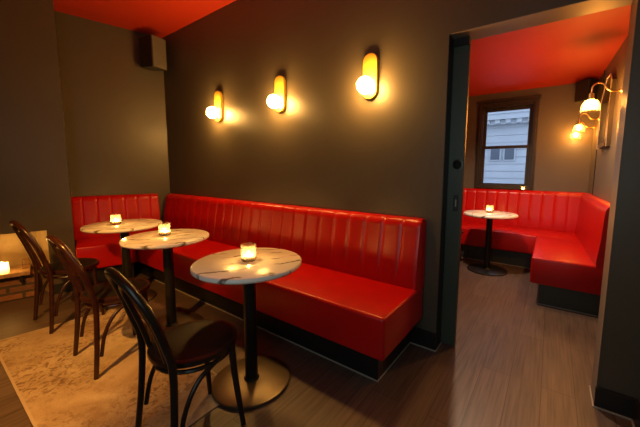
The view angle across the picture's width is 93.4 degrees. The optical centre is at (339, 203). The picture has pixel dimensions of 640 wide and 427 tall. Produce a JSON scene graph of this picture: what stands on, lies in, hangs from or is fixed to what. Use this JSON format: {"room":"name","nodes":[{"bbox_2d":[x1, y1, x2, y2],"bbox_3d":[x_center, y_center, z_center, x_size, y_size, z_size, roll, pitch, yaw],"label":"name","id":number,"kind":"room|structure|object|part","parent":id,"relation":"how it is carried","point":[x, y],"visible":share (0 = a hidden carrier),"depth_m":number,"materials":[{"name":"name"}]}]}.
{"room":"restaurant","nodes":[
{"label":"restaurant","id":0,"kind":"room"},
{"bbox_2d":[0,0,76,291],"bbox_3d":[-3.418,-0.545,2.777,1.330,2.960,0.555,-5,8,-41],"label":"wall","id":1,"kind":"structure","parent":0,"point":[35,192],"depth_m":2.85,"materials":[{"name":"grey paint"}]},
{"bbox_2d":[54,282,73,293],"bbox_3d":[-2.814,0.864,3.091,0.195,0.100,0.015,-5,8,-41],"label":"baseboard","id":2,"kind":"structure","parent":1,"relation":"attached to","point":[57,287],"depth_m":3.06,"materials":[{"name":"black paint"}]},
{"bbox_2d":[54,11,169,227],"bbox_3d":[-3.815,-0.557,2.865,4.149,2.960,0.100,-5,8,-41],"label":"wall","id":3,"kind":"structure","parent":0,"point":[114,109],"depth_m":3.65,"materials":[{"name":"grey paint"}]},
{"bbox_2d":[139,34,166,70],"bbox_3d":[-2.331,-1.831,3.715,0.320,0.369,0.189,3,7,23],"label":"loudspeaker","id":4,"kind":"object","parent":3,"relation":"attached to","point":[152,49],"visible":1,"depth_m":3.63,"materials":[{"name":"black plastic"}]},
{"bbox_2d":[152,35,166,69],"bbox_3d":[-2.189,-1.823,3.655,0.011,0.354,0.174,3,7,23],"label":"grille","id":5,"kind":"object","parent":4,"relation":"attached to","point":[159,61],"depth_m":3.64,"materials":[{"name":"brown"}]},
{"bbox_2d":[53,0,235,37],"bbox_3d":[-1.966,-1.989,2.003,7.200,0.100,2.950,5,8,35],"label":"ceiling","id":6,"kind":"structure","parent":0,"point":[159,18],"depth_m":3.26,"materials":[{"name":"red paint"}]},
{"bbox_2d":[0,257,632,426],"bbox_3d":[-0.981,0.874,3.583,7.400,0.001,6.170,5,8,35],"label":"floor","id":7,"kind":"structure","parent":0,"point":[515,360],"depth_m":1.89,"materials":[{"name":"brown wood"}]},
{"bbox_2d":[0,267,34,302],"bbox_3d":[-3.280,0.808,2.885,0.538,0.249,0.220,-5,8,-41],"label":"brick hearth","id":8,"kind":"object","parent":7,"relation":"on","point":[11,289],"visible":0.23,"depth_m":2.90,"materials":[{"name":"red brick"}]},
{"bbox_2d":[0,264,30,281],"bbox_3d":[-3.268,0.705,2.817,0.544,0.100,0.300,-5,8,-41],"label":"shelf","id":9,"kind":"object","parent":8,"relation":"on","point":[15,271],"visible":0.89,"depth_m":2.86,"materials":[{"name":"brown wood"}]},
{"bbox_2d":[0,261,9,274],"bbox_3d":[-3.145,0.604,2.807,0.084,0.104,0.084,5,8,35],"label":"pillar candle","id":10,"kind":"object","parent":9,"relation":"on","point":[4,265],"visible":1,"depth_m":2.79,"materials":[{"name":"wax"}]},
{"bbox_2d":[0,308,219,426],"bbox_3d":[-1.530,1.043,1.976,1.870,0.005,0.806,5,8,35],"label":"rug","id":11,"kind":"object","parent":7,"relation":"on","point":[55,387],"visible":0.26,"depth_m":1.80,"materials":[{"name":"beige carpet"}]},
{"bbox_2d":[9,220,104,333],"bbox_3d":[-2.302,0.541,2.485,0.426,0.874,0.507,4,7,32],"label":"bentwood chair","id":12,"kind":"object","parent":11,"relation":"on","point":[55,268],"visible":0.82,"depth_m":2.37,"materials":[{"name":"brown wood"}]},
{"bbox_3d":[-2.270,0.529,2.535,0.386,0.034,0.386,4,7,32],"label":"seat","id":13,"kind":"part","parent":12,"relation":"part of","materials":[{"name":"brown wood"}]},
{"bbox_3d":[-2.080,0.753,2.588,0.075,0.433,0.034,-1,6,-13],"label":"leg","id":14,"kind":"part","parent":12,"relation":"part of","materials":[{"name":"brown wood"}]},
{"bbox_2d":[46,235,153,379],"bbox_3d":[-1.547,0.600,1.994,0.426,0.874,0.507,5,8,35],"label":"bentwood chair","id":15,"kind":"object","parent":11,"relation":"on","point":[102,293],"visible":0.88,"depth_m":1.88,"materials":[{"name":"brown wood"}]},
{"bbox_3d":[-1.512,0.588,2.043,0.386,0.034,0.386,5,8,35],"label":"seat","id":16,"kind":"part","parent":15,"relation":"part of","materials":[{"name":"brown wood"}]},
{"bbox_3d":[-1.321,0.813,2.087,0.075,0.433,0.034,-1,6,-10],"label":"leg","id":17,"kind":"part","parent":15,"relation":"part of","materials":[{"name":"brown wood"}]},
{"bbox_2d":[104,267,245,426],"bbox_3d":[-0.734,0.671,1.397,0.426,0.874,0.507,5,8,39],"label":"bentwood chair","id":18,"kind":"object","parent":11,"relation":"on","point":[194,343],"visible":1,"depth_m":1.34,"materials":[{"name":"black wood"}]},
{"bbox_3d":[-0.696,0.660,1.443,0.386,0.034,0.386,5,8,39],"label":"seat","id":19,"kind":"part","parent":18,"relation":"part of","materials":[{"name":"black leather"}]},
{"bbox_3d":[-0.731,0.865,1.657,0.034,0.433,0.075,0,6,-6],"label":"leg","id":20,"kind":"part","parent":18,"relation":"part of","materials":[{"name":"black wood"}]},
{"bbox_3d":[-0.504,0.886,1.474,0.075,0.433,0.034,0,6,-6],"label":"leg","id":21,"kind":"part","parent":18,"relation":"part of","materials":[{"name":"black wood"}]},
{"bbox_2d":[71,193,160,286],"bbox_3d":[-2.576,0.391,3.575,0.860,0.940,0.631,-5,8,-41],"label":"banquette","id":22,"kind":"object","parent":7,"relation":"on","point":[86,210],"visible":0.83,"depth_m":3.50,"materials":[{"name":"red leather"}]},
{"bbox_3d":[-2.703,0.538,3.477,0.511,0.256,0.626,-5,8,-41],"label":"seat","id":23,"kind":"part","parent":22,"relation":"part of","materials":[{"name":"red leather"}]},
{"bbox_3d":[-2.737,0.150,3.735,0.860,0.499,0.139,-5,8,-41],"label":"backrest","id":24,"kind":"part","parent":22,"relation":"part of","materials":[{"name":"red leather"}]},
{"bbox_2d":[80,219,161,308],"bbox_3d":[-2.048,0.564,2.892,0.630,0.740,0.630,5,8,35],"label":"round table","id":25,"kind":"object","parent":7,"relation":"on","point":[126,226],"visible":0.61,"depth_m":2.83,"materials":[{"name":"white stone"}]},
{"bbox_2d":[110,214,120,224],"bbox_3d":[-2.098,0.151,2.820,0.084,0.096,0.084,0,6,-2],"label":"candle holder","id":26,"kind":"object","parent":25,"relation":"on","point":[115,221],"visible":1,"depth_m":2.81,"materials":[{"name":"clear glass"}]},
{"bbox_2d":[119,229,208,336],"bbox_3d":[-1.349,0.625,2.386,0.604,0.740,0.604,5,8,35],"label":"round table","id":27,"kind":"object","parent":7,"relation":"on","point":[151,240],"visible":0.78,"depth_m":2.35,"materials":[{"name":"white stone"}]},
{"bbox_2d":[158,223,170,235],"bbox_3d":[-1.378,0.205,2.369,0.084,0.096,0.084,4,7,26],"label":"candle holder","id":28,"kind":"object","parent":27,"relation":"on","point":[163,233],"visible":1,"depth_m":2.36,"materials":[{"name":"clear glass"}]},
{"bbox_2d":[190,248,301,408],"bbox_3d":[-0.526,0.698,1.770,0.604,0.740,0.604,5,8,35],"label":"round table","id":29,"kind":"object","parent":7,"relation":"on","point":[262,379],"visible":0.94,"depth_m":1.73,"materials":[{"name":"white stone"}]},
{"bbox_2d":[241,243,255,262],"bbox_3d":[-0.520,0.283,1.719,0.084,0.096,0.084,2,6,16],"label":"candle holder","id":30,"kind":"object","parent":29,"relation":"on","point":[248,257],"visible":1,"depth_m":1.71,"materials":[{"name":"clear glass"}]},
{"bbox_2d":[243,252,253,259],"bbox_3d":[-0.521,0.297,1.721,0.060,0.041,0.060,5,8,35],"label":"tea light","id":31,"kind":"object","parent":30,"relation":"attached to","point":[248,256],"depth_m":1.70,"materials":[{"name":"white wax"}]},
{"bbox_2d":[119,193,426,381],"bbox_3d":[-1.107,0.470,2.954,3.736,0.938,0.631,5,8,35],"label":"banquette","id":32,"kind":"object","parent":7,"relation":"on","point":[354,300],"visible":0.94,"depth_m":2.23,"materials":[{"name":"red leather"}]},
{"bbox_3d":[-1.110,0.605,2.967,3.736,0.256,0.626,5,8,35],"label":"seat","id":33,"kind":"part","parent":32,"relation":"part of","materials":[{"name":"red leather"}]},
{"bbox_3d":[-0.886,0.236,3.076,3.546,0.497,0.139,5,8,35],"label":"backrest","id":34,"kind":"part","parent":32,"relation":"part of","materials":[{"name":"red leather"}]},
{"bbox_2d":[464,210,518,275],"bbox_3d":[1.895,0.495,3.841,0.620,0.740,0.620,5,8,35],"label":"round table","id":35,"kind":"object","parent":7,"relation":"on","point":[486,269],"visible":0.97,"depth_m":3.80,"materials":[{"name":"white stone"}]},
{"bbox_2d":[461,188,584,268],"bbox_3d":[1.999,0.289,4.562,2.680,0.995,0.648,5,8,35],"label":"banquette","id":36,"kind":"object","parent":7,"relation":"on","point":[554,214],"visible":0.45,"depth_m":4.21,"materials":[{"name":"red leather"}]},
{"bbox_3d":[1.997,0.455,4.580,2.680,0.250,0.646,5,8,35],"label":"seat","id":37,"kind":"part","parent":36,"relation":"part of","materials":[{"name":"red leather"}]},
{"bbox_3d":[2.143,0.048,4.748,2.670,0.555,0.139,5,8,35],"label":"backrest","id":38,"kind":"part","parent":36,"relation":"part of","materials":[{"name":"red leather"}]},
{"bbox_2d":[530,193,609,316],"bbox_3d":[2.538,0.418,3.387,0.560,1.000,1.707,5,8,35],"label":"banquette","id":39,"kind":"object","parent":7,"relation":"on","point":[568,273],"visible":0.92,"depth_m":2.78,"materials":[{"name":"red leather"}]},
{"bbox_3d":[2.386,0.606,3.194,0.558,0.257,1.181,5,8,35],"label":"seat","id":40,"kind":"part","parent":39,"relation":"part of","materials":[{"name":"red leather"}]},
{"bbox_3d":[2.705,0.213,3.248,0.104,0.560,1.705,5,7,33],"label":"backrest","id":41,"kind":"part","parent":39,"relation":"part of","materials":[{"name":"red leather"}]},
{"bbox_2d":[162,0,639,399],"bbox_3d":[-0.308,-0.522,2.780,5.228,2.960,0.172,5,8,35],"label":"wall","id":42,"kind":"structure","parent":0,"point":[332,146],"depth_m":2.40,"materials":[{"name":"grey paint"}]},
{"bbox_2d":[206,91,222,120],"bbox_3d":[-1.375,-1.065,3.276,0.120,0.325,0.153,5,8,35],"label":"wall sconce","id":43,"kind":"object","parent":42,"relation":"attached to","point":[216,112],"visible":1,"depth_m":3.29,"materials":[{"name":"yellow metal"}]},
{"bbox_3d":[-1.385,-0.984,3.272,0.120,0.120,0.120,5,8,35],"label":"globe","id":44,"kind":"part","parent":43,"relation":"part of","materials":[{"name":"white glass"}]},
{"bbox_2d":[267,75,285,112],"bbox_3d":[-0.586,-0.999,2.726,0.120,0.325,0.153,5,8,35],"label":"wall sconce","id":45,"kind":"object","parent":42,"relation":"attached to","point":[277,101],"visible":1,"depth_m":2.74,"materials":[{"name":"yellow metal"}]},
{"bbox_3d":[-0.596,-0.918,2.721,0.120,0.120,0.120,5,8,35],"label":"globe","id":46,"kind":"part","parent":45,"relation":"part of","materials":[{"name":"white glass"}]},
{"bbox_2d":[357,53,378,98],"bbox_3d":[0.192,-0.934,2.183,0.120,0.325,0.153,5,8,35],"label":"wall sconce","id":47,"kind":"object","parent":42,"relation":"attached to","point":[367,85],"visible":1,"depth_m":2.20,"materials":[{"name":"yellow metal"}]},
{"bbox_3d":[0.182,-0.853,2.179,0.120,0.120,0.120,5,8,35],"label":"globe","id":48,"kind":"part","parent":47,"relation":"part of","materials":[{"name":"white glass"}]},
{"bbox_2d":[410,342,435,351],"bbox_3d":[0.593,1.036,2.175,0.205,0.007,0.006,5,8,35],"label":"trim","id":49,"kind":"structure","parent":42,"relation":"attached to","point":[410,342],"depth_m":2.17,"materials":[{"name":"beige"}]},
{"bbox_2d":[410,327,436,349],"bbox_3d":[0.597,0.976,2.180,0.199,0.125,0.018,5,8,35],"label":"baseboard","id":50,"kind":"structure","parent":42,"relation":"attached to","point":[418,336],"depth_m":2.17,"materials":[{"name":"black paint"}]},
{"bbox_2d":[436,34,453,348],"bbox_3d":[0.717,-0.018,2.065,0.005,2.129,0.099,5,8,35],"label":"trim","id":51,"kind":"structure","parent":42,"relation":"attached to","point":[451,40],"depth_m":2.05,"materials":[{"name":"black paint"}]},
{"bbox_2d":[440,37,471,345],"bbox_3d":[0.455,-0.053,2.335,0.947,2.119,0.041,5,8,35],"label":"door","id":52,"kind":"structure","parent":42,"relation":"in","point":[462,54],"depth_m":2.07,"materials":[{"name":"grey paint"}]},
{"bbox_3d":[0.800,0.000,2.077,0.030,0.110,0.004,5,8,35],"label":"latch plate","id":53,"kind":"part","parent":52,"relation":"part of","materials":[{"name":"grey metal"}]},
{"bbox_3d":[0.801,-0.263,2.048,0.068,0.068,0.005,5,8,35],"label":"finger pull","id":54,"kind":"part","parent":52,"relation":"part of","materials":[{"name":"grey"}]},
{"bbox_2d":[453,36,469,47],"bbox_3d":[0.794,-1.050,1.959,0.099,0.046,0.022,5,8,35],"label":"trim","id":55,"kind":"structure","parent":42,"relation":"attached to","point":[462,41],"depth_m":1.95,"materials":[{"name":"black paint"}]},
{"bbox_2d":[450,0,632,39],"bbox_3d":[1.101,-1.049,1.732,0.871,0.003,0.172,5,8,35],"label":"trim","id":56,"kind":"structure","parent":42,"relation":"attached to","point":[586,7],"depth_m":1.69,"materials":[{"name":"brown paint"}]},
{"bbox_2d":[589,385,593,405],"bbox_3d":[1.428,1.093,1.711,0.006,0.007,0.190,5,8,35],"label":"trim","id":57,"kind":"structure","parent":42,"relation":"attached to","point":[589,385],"depth_m":1.71,"materials":[{"name":"beige"}]},
{"bbox_2d":[592,405,630,419],"bbox_3d":[1.442,1.107,1.583,0.176,0.007,0.006,5,8,35],"label":"trim","id":58,"kind":"structure","parent":42,"relation":"attached to","point":[592,405],"depth_m":1.59,"materials":[{"name":"beige"}]},
{"bbox_2d":[591,0,638,400],"bbox_3d":[1.448,0.038,1.599,0.003,2.129,0.173,5,8,35],"label":"trim","id":59,"kind":"structure","parent":42,"relation":"attached to","point":[633,14],"depth_m":1.58,"materials":[{"name":"brown paint"}]},
{"bbox_2d":[594,386,638,418],"bbox_3d":[1.451,1.052,1.585,0.170,0.115,0.018,5,8,35],"label":"baseboard","id":60,"kind":"structure","parent":42,"relation":"attached to","point":[621,404],"depth_m":1.58,"materials":[{"name":"black paint"}]},
{"bbox_2d":[464,83,596,192],"bbox_3d":[2.284,-0.454,4.777,3.400,2.430,0.150,5,8,35],"label":"wall","id":61,"kind":"structure","parent":0,"point":[562,163],"depth_m":4.15,"materials":[{"name":"beige paint"}]},
{"bbox_2d":[474,94,541,189],"bbox_3d":[2.496,-0.880,4.539,0.830,1.330,0.180,5,8,35],"label":"window","id":62,"kind":"structure","parent":61,"relation":"in","point":[531,102],"depth_m":4.47,"materials":[{"name":"brown wood"}]},
{"bbox_3d":[2.501,-0.564,4.584,0.640,0.612,0.035,5,8,35],"label":"sash","id":63,"kind":"part","parent":62,"relation":"part of","materials":[{"name":"brown wood"}]},
{"bbox_3d":[2.528,-1.130,4.555,0.640,0.605,0.035,5,8,35],"label":"sash","id":64,"kind":"part","parent":62,"relation":"part of","materials":[{"name":"brown wood"}]},
{"bbox_2d":[469,5,630,96],"bbox_3d":[1.454,-1.588,3.451,3.600,0.100,3.270,5,8,35],"label":"ceiling","id":65,"kind":"structure","parent":0,"point":[571,50],"depth_m":2.98,"materials":[{"name":"red paint"}]},
{"bbox_2d":[588,36,627,201],"bbox_3d":[2.526,-0.229,2.726,0.100,2.430,2.952,5,7,33],"label":"wall","id":66,"kind":"structure","parent":0,"point":[605,160],"depth_m":3.00,"materials":[{"name":"beige paint"}]},
{"bbox_2d":[569,122,594,138],"bbox_3d":[3.151,-0.948,3.916,0.250,0.218,0.127,5,8,35],"label":"gooseneck lamp","id":67,"kind":"object","parent":66,"relation":"attached to","point":[593,127],"visible":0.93,"depth_m":3.94,"materials":[{"name":"gold metal"}]},
{"bbox_2d":[572,113,598,131],"bbox_3d":[2.943,-0.965,3.601,0.256,0.223,0.130,5,8,35],"label":"gooseneck lamp","id":68,"kind":"object","parent":66,"relation":"attached to","point":[579,120],"visible":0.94,"depth_m":3.62,"materials":[{"name":"gold metal"}]},
{"bbox_2d":[575,78,598,101],"bbox_3d":[3.125,-1.406,3.781,0.240,0.249,0.168,-1,6,-15],"label":"loudspeaker","id":69,"kind":"object","parent":66,"relation":"attached to","point":[583,88],"visible":0.8,"depth_m":3.72,"materials":[{"name":"black plastic"}]},
{"bbox_2d":[575,79,588,100],"bbox_3d":[3.014,-1.404,3.752,0.011,0.234,0.154,-1,6,-15],"label":"grille","id":70,"kind":"object","parent":69,"relation":"attached to","point":[582,87],"depth_m":3.74,"materials":[{"name":"black plastic"}]},
{"bbox_2d":[592,70,604,194],"bbox_3d":[3.041,-0.320,3.599,0.010,2.430,0.016,5,8,35],"label":"trim","id":71,"kind":"structure","parent":66,"relation":"attached to","point":[604,70],"depth_m":3.57,"materials":[{"name":"black paint"}]},
{"bbox_2d":[580,82,622,112],"bbox_3d":[2.299,-0.939,2.645,0.284,0.248,0.145,5,8,35],"label":"gooseneck lamp","id":72,"kind":"object","parent":66,"relation":"attached to","point":[590,104],"visible":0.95,"depth_m":2.67,"materials":[{"name":"gold metal"}]},
{"bbox_3d":[2.242,-0.874,2.693,0.145,0.108,0.145,5,8,35],"label":"lamp shade","id":73,"kind":"part","parent":72,"relation":"part of","materials":[{"name":"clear glass"}]},
{"bbox_3d":[2.242,-0.880,2.692,0.048,0.062,0.048,5,8,35],"label":"bulb","id":74,"kind":"part","parent":72,"relation":"part of","materials":[{"name":"white glass"}]},
{"bbox_3d":[2.318,-1.012,2.624,0.199,0.098,0.013,5,8,35],"label":"arm","id":75,"kind":"part","parent":72,"relation":"part of","materials":[{"name":"gold metal"}]},
{"bbox_2d":[596,73,616,148],"bbox_3d":[2.726,-0.921,3.082,0.045,0.702,0.514,4,7,33],"label":"wall mirror","id":76,"kind":"object","parent":66,"relation":"attached to","point":[608,97],"visible":1,"depth_m":3.06,"materials":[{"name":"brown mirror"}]},
{"bbox_2d":[601,83,610,142],"bbox_3d":[2.739,-0.917,3.074,0.010,0.607,0.440,5,7,33],"label":"mirror glass","id":77,"kind":"object","parent":76,"relation":"attached to","point":[605,100],"depth_m":3.18,"materials":[{"name":"white"}]},
{"bbox_3d":[0.787,-0.237,0.242,0.100,2.960,2.750,5,8,35],"label":"wall","id":78,"kind":"structure","parent":0,"visible":0},
{"bbox_2d":[632,400,639,426],"bbox_3d":[0.723,1.174,0.422,0.018,0.115,2.732,5,8,35],"label":"baseboard","id":79,"kind":"structure","parent":78,"relation":"attached to","point":[636,413],"depth_m":1.49,"materials":[{"name":"black paint"}]},
{"label":"outside","id":80,"kind":"structure","parent":0,"visible":0},
{"bbox_3d":[2.883,1.492,8.321,20.000,0.200,5.480,5,8,35],"label":"ground","id":81,"kind":"structure","parent":80,"visible":0},
{"bbox_2d":[483,109,529,183],"bbox_3d":[4.796,-1.268,7.931,10.000,5.400,0.650,5,8,35],"label":"neighbouring building","id":82,"kind":"structure","parent":81,"relation":"on","point":[504,128],"depth_m":8.01,"materials":[{"name":"grey"}]},
{"bbox_3d":[4.216,-1.364,8.173,0.220,0.370,0.006,5,8,35],"label":"pane","id":83,"kind":"part","parent":82,"relation":"part of","materials":[{"name":"grey glass"}]},
{"bbox_3d":[4.702,-2.158,7.689,10.000,0.220,0.300,5,8,35],"label":"cornice","id":84,"kind":"part","parent":82,"relation":"part of","materials":[{"name":"white wood"}]},
{"bbox_3d":[4.494,-1.341,7.979,0.220,0.370,0.006,5,8,35],"label":"pane","id":85,"kind":"part","parent":82,"relation":"part of","materials":[{"name":"grey glass"}]}
]}

